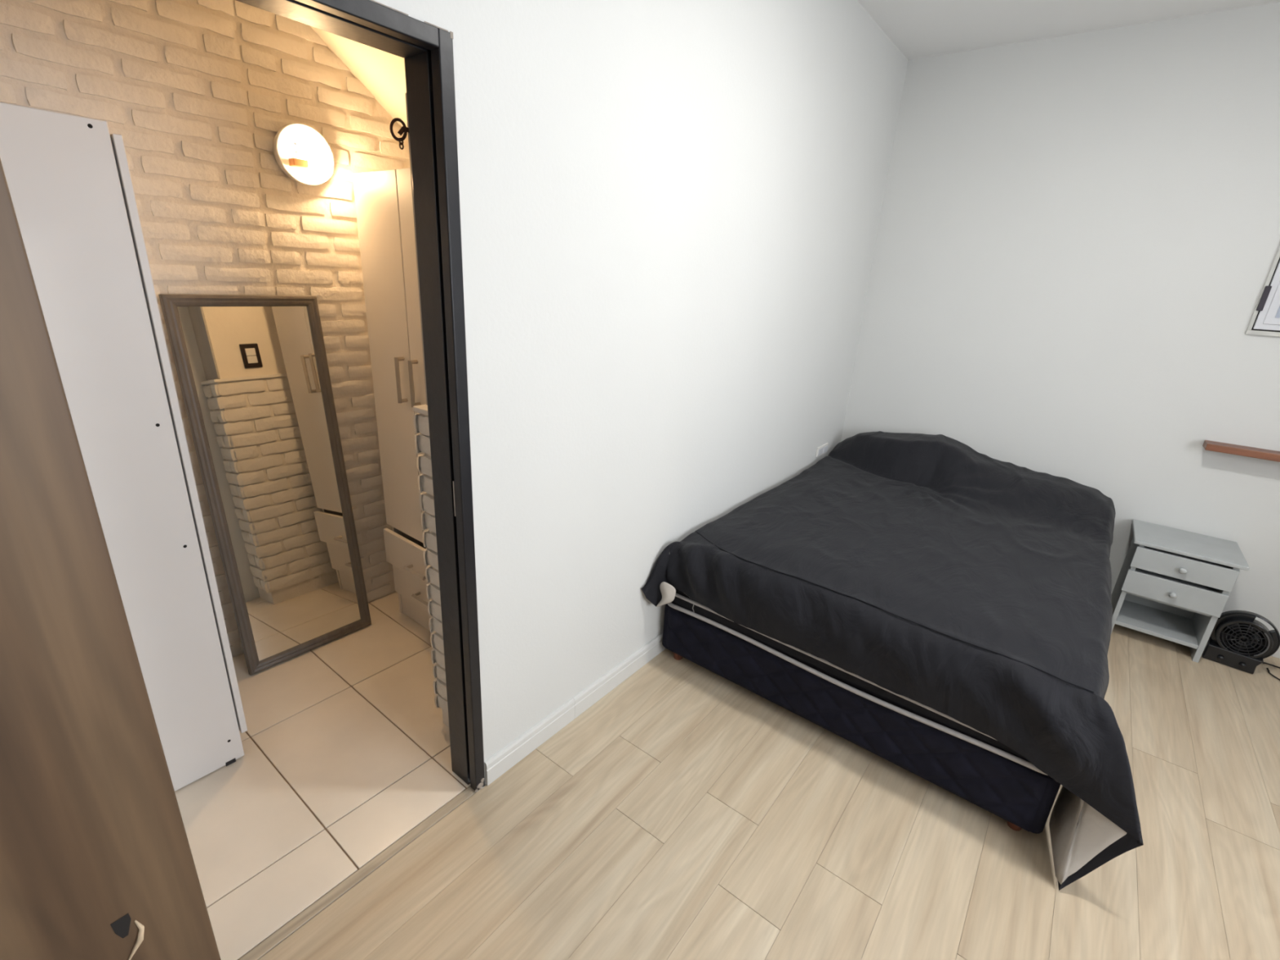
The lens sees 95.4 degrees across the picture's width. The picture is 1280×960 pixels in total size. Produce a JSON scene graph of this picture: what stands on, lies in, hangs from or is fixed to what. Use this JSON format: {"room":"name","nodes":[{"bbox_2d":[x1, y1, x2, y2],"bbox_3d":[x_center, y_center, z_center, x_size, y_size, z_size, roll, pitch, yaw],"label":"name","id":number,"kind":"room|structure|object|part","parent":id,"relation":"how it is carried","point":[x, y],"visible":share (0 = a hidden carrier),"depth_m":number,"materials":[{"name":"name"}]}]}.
{"room":"bedroom","nodes":[
{"label":"bedroom","id":0,"kind":"room"},
{"bbox_2d":[0,0,409,657],"bbox_3d":[-1.735,-0.585,1.888,0.111,2.950,2.800,17,24,35],"label":"wall","id":1,"kind":"structure","parent":0,"point":[198,94],"depth_m":2.02,"materials":[{"name":"brick"}]},
{"bbox_2d":[272,122,333,186],"bbox_3d":[-1.233,-1.200,2.150,0.078,0.206,0.206,17,24,35],"label":"wall lamp","id":2,"kind":"object","parent":1,"relation":"attached to","point":[300,151],"visible":1,"depth_m":2.16,"materials":[{"name":"white glass"}]},
{"bbox_3d":[-1.201,-1.175,2.190,0.061,0.061,0.085,17,24,35],"label":"bulb","id":3,"kind":"part","parent":2,"relation":"part of","materials":[{"name":"white glass"}]},
{"bbox_2d":[174,591,479,959],"bbox_3d":[-1.289,0.950,1.992,1.289,0.060,2.800,17,24,35],"label":"floor","id":4,"kind":"structure","parent":0,"point":[346,744],"depth_m":1.89,"materials":[{"name":"tile"}]},
{"bbox_2d":[0,102,247,791],"bbox_3d":[-1.718,0.061,1.547,0.582,1.862,0.809,17,24,35],"label":"tall cabinet","id":5,"kind":"object","parent":4,"relation":"on","point":[68,180],"visible":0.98,"depth_m":1.49,"materials":[{"name":"white wood"}]},
{"bbox_3d":[-1.381,-0.020,1.730,0.294,1.746,0.018,17,24,35],"label":"door","id":6,"kind":"part","parent":5,"relation":"part of","materials":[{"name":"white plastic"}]},
{"bbox_2d":[158,293,371,675],"bbox_3d":[-1.422,0.025,2.318,0.174,1.446,0.499,18,24,35],"label":"mirror","id":7,"kind":"object","parent":4,"relation":"on","point":[253,373],"visible":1,"depth_m":2.29,"materials":[{"name":"clear glass"}]},
{"bbox_3d":[-1.565,0.077,2.146,0.026,1.452,0.040,11,20,37],"label":"frame","id":8,"kind":"part","parent":7,"relation":"part of","materials":[{"name":"wood"}]},
{"bbox_3d":[-1.439,-0.654,2.126,0.026,0.040,0.499,11,20,37],"label":"frame","id":9,"kind":"part","parent":7,"relation":"part of","materials":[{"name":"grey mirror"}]},
{"bbox_3d":[-1.403,0.704,2.509,0.026,0.040,0.499,11,20,37],"label":"frame","id":10,"kind":"part","parent":7,"relation":"part of","materials":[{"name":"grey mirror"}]},
{"bbox_3d":[-1.278,-0.027,2.489,0.026,1.452,0.040,11,20,37],"label":"frame","id":11,"kind":"part","parent":7,"relation":"part of","materials":[{"name":"brown wood"}]},
{"bbox_2d":[352,167,431,631],"bbox_3d":[-0.727,-0.221,2.465,0.658,1.892,0.576,17,24,35],"label":"wardrobe","id":12,"kind":"object","parent":4,"relation":"on","point":[384,203],"visible":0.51,"depth_m":2.27,"materials":[{"name":"white wood"}]},
{"bbox_3d":[-0.926,-0.387,2.255,0.017,0.177,0.038,17,24,35],"label":"handle","id":13,"kind":"part","parent":12,"relation":"part of","materials":[{"name":"silver metal"}]},
{"bbox_3d":[-0.904,0.372,2.471,0.636,0.162,0.018,17,24,35],"label":"drawer","id":14,"kind":"part","parent":12,"relation":"part of","materials":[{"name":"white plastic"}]},
{"bbox_3d":[-0.950,-0.300,2.679,0.018,1.875,0.491,17,24,35],"label":"panel","id":15,"kind":"part","parent":12,"relation":"part of","materials":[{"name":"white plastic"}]},
{"bbox_3d":[-0.896,0.524,2.547,0.636,0.160,0.018,17,24,35],"label":"drawer","id":16,"kind":"part","parent":12,"relation":"part of","materials":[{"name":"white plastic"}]},
{"bbox_3d":[-0.730,-0.356,2.141,0.362,1.422,0.018,17,24,35],"label":"door","id":17,"kind":"part","parent":12,"relation":"part of","materials":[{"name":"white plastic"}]},
{"bbox_3d":[-0.950,0.393,2.477,0.143,0.017,0.038,17,24,35],"label":"handle","id":18,"kind":"part","parent":12,"relation":"part of","materials":[{"name":"silver metal"}]},
{"bbox_3d":[-0.854,-0.364,2.203,0.017,0.177,0.038,17,24,35],"label":"handle","id":19,"kind":"part","parent":12,"relation":"part of","materials":[{"name":"silver metal"}]},
{"bbox_3d":[-0.942,0.525,2.546,0.143,0.017,0.038,17,24,35],"label":"handle","id":20,"kind":"part","parent":12,"relation":"part of","materials":[{"name":"silver metal"}]},
{"bbox_2d":[310,26,408,133],"bbox_3d":[-1.228,-1.295,1.257,1.274,1.038,3.000,17,24,35],"label":"ceiling","id":21,"kind":"structure","parent":0,"point":[382,73],"depth_m":2.17,"materials":[{"name":"beige paint"}]},
{"bbox_2d":[404,93,448,727],"bbox_3d":[-0.841,-0.230,1.332,0.227,2.750,2.899,17,24,35],"label":"wall","id":22,"kind":"structure","parent":0,"point":[422,440],"depth_m":1.88,"materials":[{"name":"beige paint"}]},
{"bbox_2d":[389,117,408,149],"bbox_3d":[-0.615,-0.905,1.497,0.052,0.098,0.018,-8,23,-30],"label":"rod bracket","id":23,"kind":"object","parent":22,"relation":"attached to","point":[404,129],"visible":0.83,"depth_m":1.50,"materials":[{"name":"metal"}]},
{"bbox_3d":[-0.618,-0.871,1.509,0.004,0.027,0.014,17,24,35],"label":"chain","id":24,"kind":"part","parent":23,"relation":"part of","materials":[{"name":"metal"}]},
{"bbox_3d":[-0.610,-0.899,1.503,0.017,0.022,0.033,17,24,35],"label":"arm","id":25,"kind":"part","parent":23,"relation":"part of","materials":[{"name":"metal"}]},
{"bbox_2d":[369,0,907,788],"bbox_3d":[-0.070,-0.469,1.986,0.125,2.850,4.844,17,24,35],"label":"wall","id":26,"kind":"structure","parent":0,"point":[671,210],"depth_m":1.96,"materials":[{"name":"white paint"}]},
{"bbox_2d":[235,0,484,792],"bbox_3d":[-0.757,0.111,1.278,0.132,2.052,0.843,17,24,35],"label":"door frame","id":27,"kind":"structure","parent":26,"relation":"in","point":[426,50],"depth_m":1.40,"materials":[{"name":"black paint"}]},
{"bbox_3d":[-0.492,0.049,1.561,0.004,0.100,0.013,17,24,35],"label":"strike plate","id":28,"kind":"part","parent":27,"relation":"part of","materials":[{"name":"metal"}]},
{"bbox_2d":[484,632,666,786],"bbox_3d":[0.416,0.610,3.006,0.012,0.091,2.972,17,24,35],"label":"baseboard","id":29,"kind":"structure","parent":26,"relation":"attached to","point":[517,750],"depth_m":2.16,"materials":[{"name":"white wood"}]},
{"bbox_2d":[815,442,828,457],"bbox_3d":[1.154,-0.190,3.683,0.012,0.062,0.170,17,24,35],"label":"wall socket","id":30,"kind":"object","parent":26,"relation":"attached to","point":[821,450],"visible":1,"depth_m":3.67,"materials":[{"name":"white plastic"}]},
{"bbox_2d":[258,623,1279,959],"bbox_3d":[1.121,1.250,1.539,3.100,0.060,4.644,17,24,35],"label":"floor","id":31,"kind":"structure","parent":0,"point":[686,813],"depth_m":1.74,"materials":[{"name":"brown wood"}]},
{"bbox_2d":[239,786,475,959],"bbox_3d":[-0.775,1.092,1.596,0.032,0.012,0.770,17,24,35],"label":"trim","id":32,"kind":"structure","parent":31,"relation":"on","point":[317,907],"depth_m":1.58,"materials":[{"name":"laminate"}]},
{"bbox_2d":[662,604,1060,833],"bbox_3d":[1.242,0.616,2.867,1.442,0.266,1.931,17,24,35],"label":"bed","id":33,"kind":"object","parent":31,"relation":"on","point":[1020,795],"visible":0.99,"depth_m":2.02,"materials":[{"name":"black fabric"}]},
{"bbox_2d":[667,548,1048,775],"bbox_3d":[1.260,0.357,2.778,1.441,0.282,1.966,17,24,35],"label":"mattress","id":34,"kind":"object","parent":33,"relation":"on","point":[925,714],"visible":0.18,"depth_m":2.03,"materials":[{"name":"white fabric"}]},
{"bbox_2d":[640,431,1143,890],"bbox_3d":[1.310,0.386,2.707,1.641,0.801,2.155,17,24,35],"label":"blanket","id":35,"kind":"object","parent":34,"relation":"on","point":[967,585],"visible":1,"depth_m":2.15,"materials":[{"name":"black fabric"}]},
{"bbox_2d":[1111,519,1249,662],"bbox_3d":[2.626,0.546,2.901,0.402,0.527,0.385,17,24,35],"label":"nightstand","id":36,"kind":"object","parent":31,"relation":"on","point":[1173,584],"visible":0.95,"depth_m":2.80,"materials":[{"name":"grey paint"}]},
{"bbox_3d":[2.505,0.510,3.012,0.020,0.508,0.330,17,24,35],"label":"panel","id":37,"kind":"part","parent":36,"relation":"part of","materials":[{"name":"grey paint"}]},
{"bbox_2d":[1115,600,1198,648],"bbox_3d":[2.627,0.721,2.978,0.313,0.020,0.324,17,24,35],"label":"shelf","id":38,"kind":"object","parent":36,"relation":"attached to","point":[1166,624],"depth_m":2.95,"materials":[{"name":"grey paint"}]},
{"bbox_3d":[2.723,0.657,3.083,0.313,0.041,0.018,17,24,35],"label":"rail","id":39,"kind":"part","parent":36,"relation":"part of","materials":[{"name":"grey paint"}]},
{"bbox_3d":[2.519,0.543,2.752,0.029,0.029,0.029,17,24,35],"label":"knob","id":40,"kind":"part","parent":36,"relation":"part of","materials":[{"name":"white plastic"}]},
{"bbox_3d":[2.531,0.536,2.768,0.362,0.113,0.014,17,24,35],"label":"drawer","id":41,"kind":"part","parent":36,"relation":"part of","materials":[{"name":"grey paint"}]},
{"bbox_3d":[2.526,0.421,2.709,0.029,0.029,0.029,17,24,35],"label":"knob","id":42,"kind":"part","parent":36,"relation":"part of","materials":[{"name":"white plastic"}]},
{"bbox_3d":[2.539,0.414,2.725,0.362,0.106,0.014,17,24,35],"label":"drawer","id":43,"kind":"part","parent":36,"relation":"part of","materials":[{"name":"grey paint"}]},
{"bbox_3d":[2.768,0.592,2.823,0.022,0.508,0.330,17,24,35],"label":"panel","id":44,"kind":"part","parent":36,"relation":"part of","materials":[{"name":"grey paint"}]},
{"bbox_2d":[1201,610,1279,674],"bbox_3d":[2.833,0.750,2.741,0.238,0.272,0.112,19,25,38],"label":"fan","id":45,"kind":"object","parent":31,"relation":"on","point":[1242,644],"visible":0.98,"depth_m":2.73,"materials":[{"name":"black plastic"}]},
{"bbox_3d":[2.760,0.847,2.768,0.024,0.024,0.012,19,25,38],"label":"knob","id":46,"kind":"part","parent":45,"relation":"part of","materials":[{"name":"black plastic"}]},
{"bbox_3d":[2.806,0.715,2.760,0.058,0.058,0.028,19,25,38],"label":"fan blade","id":47,"kind":"part","parent":45,"relation":"part of","materials":[{"name":"black plastic"}]},
{"bbox_3d":[2.812,0.764,2.759,0.057,0.058,0.021,10,20,18],"label":"fan blade","id":48,"kind":"part","parent":45,"relation":"part of","materials":[{"name":"black plastic"}]},
{"bbox_3d":[2.816,0.867,2.722,0.024,0.024,0.012,19,25,38],"label":"knob","id":49,"kind":"part","parent":45,"relation":"part of","materials":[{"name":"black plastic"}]},
{"bbox_2d":[1220,623,1267,655],"bbox_3d":[2.809,0.742,2.710,0.162,0.162,0.005,19,25,38],"label":"grille","id":50,"kind":"object","parent":45,"relation":"attached to","point":[1225,650],"depth_m":2.71,"materials":[{"name":"black plastic"}]},
{"bbox_3d":[2.844,0.731,2.746,0.158,0.158,0.004,19,25,38],"label":"plate","id":51,"kind":"part","parent":45,"relation":"part of","materials":[{"name":"black plastic"}]},
{"bbox_3d":[2.835,0.693,2.730,0.017,0.057,0.062,-3,20,-17],"label":"fan blade","id":52,"kind":"part","parent":45,"relation":"part of","materials":[{"name":"black plastic"}]},
{"bbox_3d":[2.857,0.772,2.729,0.057,0.056,0.028,19,25,38],"label":"fan blade","id":53,"kind":"part","parent":45,"relation":"part of","materials":[{"name":"black plastic"}]},
{"bbox_3d":[2.865,0.720,2.706,0.058,0.053,0.028,19,25,38],"label":"fan blade","id":54,"kind":"part","parent":45,"relation":"part of","materials":[{"name":"black plastic"}]},
{"bbox_2d":[1262,662,1279,668],"bbox_3d":[3.226,0.926,2.680,0.555,0.023,0.044,12,21,23],"label":"power cord","id":55,"kind":"object","parent":31,"relation":"on","point":[1263,662],"visible":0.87,"depth_m":2.78,"materials":[{"name":"black rubber"}]},
{"bbox_2d":[1266,667,1279,680],"bbox_3d":[3.023,0.960,2.565,0.144,0.012,0.396,-11,24,-36],"label":"power cord","id":56,"kind":"object","parent":31,"relation":"on","point":[1268,669],"visible":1,"depth_m":2.71,"materials":[{"name":"black rubber"}]},
{"bbox_2d":[840,1,1279,634],"bbox_3d":[2.697,-0.606,2.833,3.200,2.850,0.100,17,24,35],"label":"wall","id":57,"kind":"structure","parent":0,"point":[1077,242],"depth_m":2.94,"materials":[{"name":"white paint"}]},
{"bbox_2d":[1111,591,1279,658],"bbox_3d":[2.550,0.646,3.259,3.100,0.091,0.012,17,24,35],"label":"baseboard","id":58,"kind":"structure","parent":57,"relation":"attached to","point":[1277,654],"depth_m":2.85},
{"bbox_2d":[1202,440,1279,462],"bbox_3d":[3.100,-0.052,2.537,0.958,0.032,0.104,17,24,35],"label":"wall shelf","id":59,"kind":"object","parent":57,"relation":"attached to","point":[1238,450],"visible":1,"depth_m":2.71,"materials":[{"name":"brown wood"}]},
{"bbox_2d":[1244,245,1279,337],"bbox_3d":[3.114,-0.853,2.335,0.822,0.608,0.024,17,24,35],"label":"window","id":60,"kind":"structure","parent":57,"relation":"in","point":[1265,318],"depth_m":2.60,"materials":[{"name":"white metal"}]},
{"bbox_3d":[3.116,-0.856,2.336,0.785,0.562,0.014,17,24,35],"label":"sash","id":61,"kind":"part","parent":60,"relation":"part of","materials":[{"name":"white metal"}]},
{"bbox_3d":[3.116,-0.857,2.337,0.682,0.458,0.004,17,24,35],"label":"pane","id":62,"kind":"part","parent":60,"relation":"part of","materials":[{"name":"clear glass"}]},
{"bbox_2d":[857,0,1279,59],"bbox_3d":[1.277,-1.453,0.587,3.345,0.080,4.844,17,24,35],"label":"ceiling","id":63,"kind":"structure","parent":0,"point":[919,28],"depth_m":2.66,"materials":[{"name":"paint"}]},
{"bbox_3d":[-0.261,0.473,-0.716,3.100,2.850,0.100,17,24,35],"label":"wall","id":64,"kind":"structure","parent":0,"visible":0},
{"bbox_2d":[0,158,221,959],"bbox_3d":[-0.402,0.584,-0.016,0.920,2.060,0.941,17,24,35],"label":"door","id":65,"kind":"structure","parent":64,"relation":"in","point":[97,863],"depth_m":0.47,"materials":[{"name":"brown wood"}]}
]}

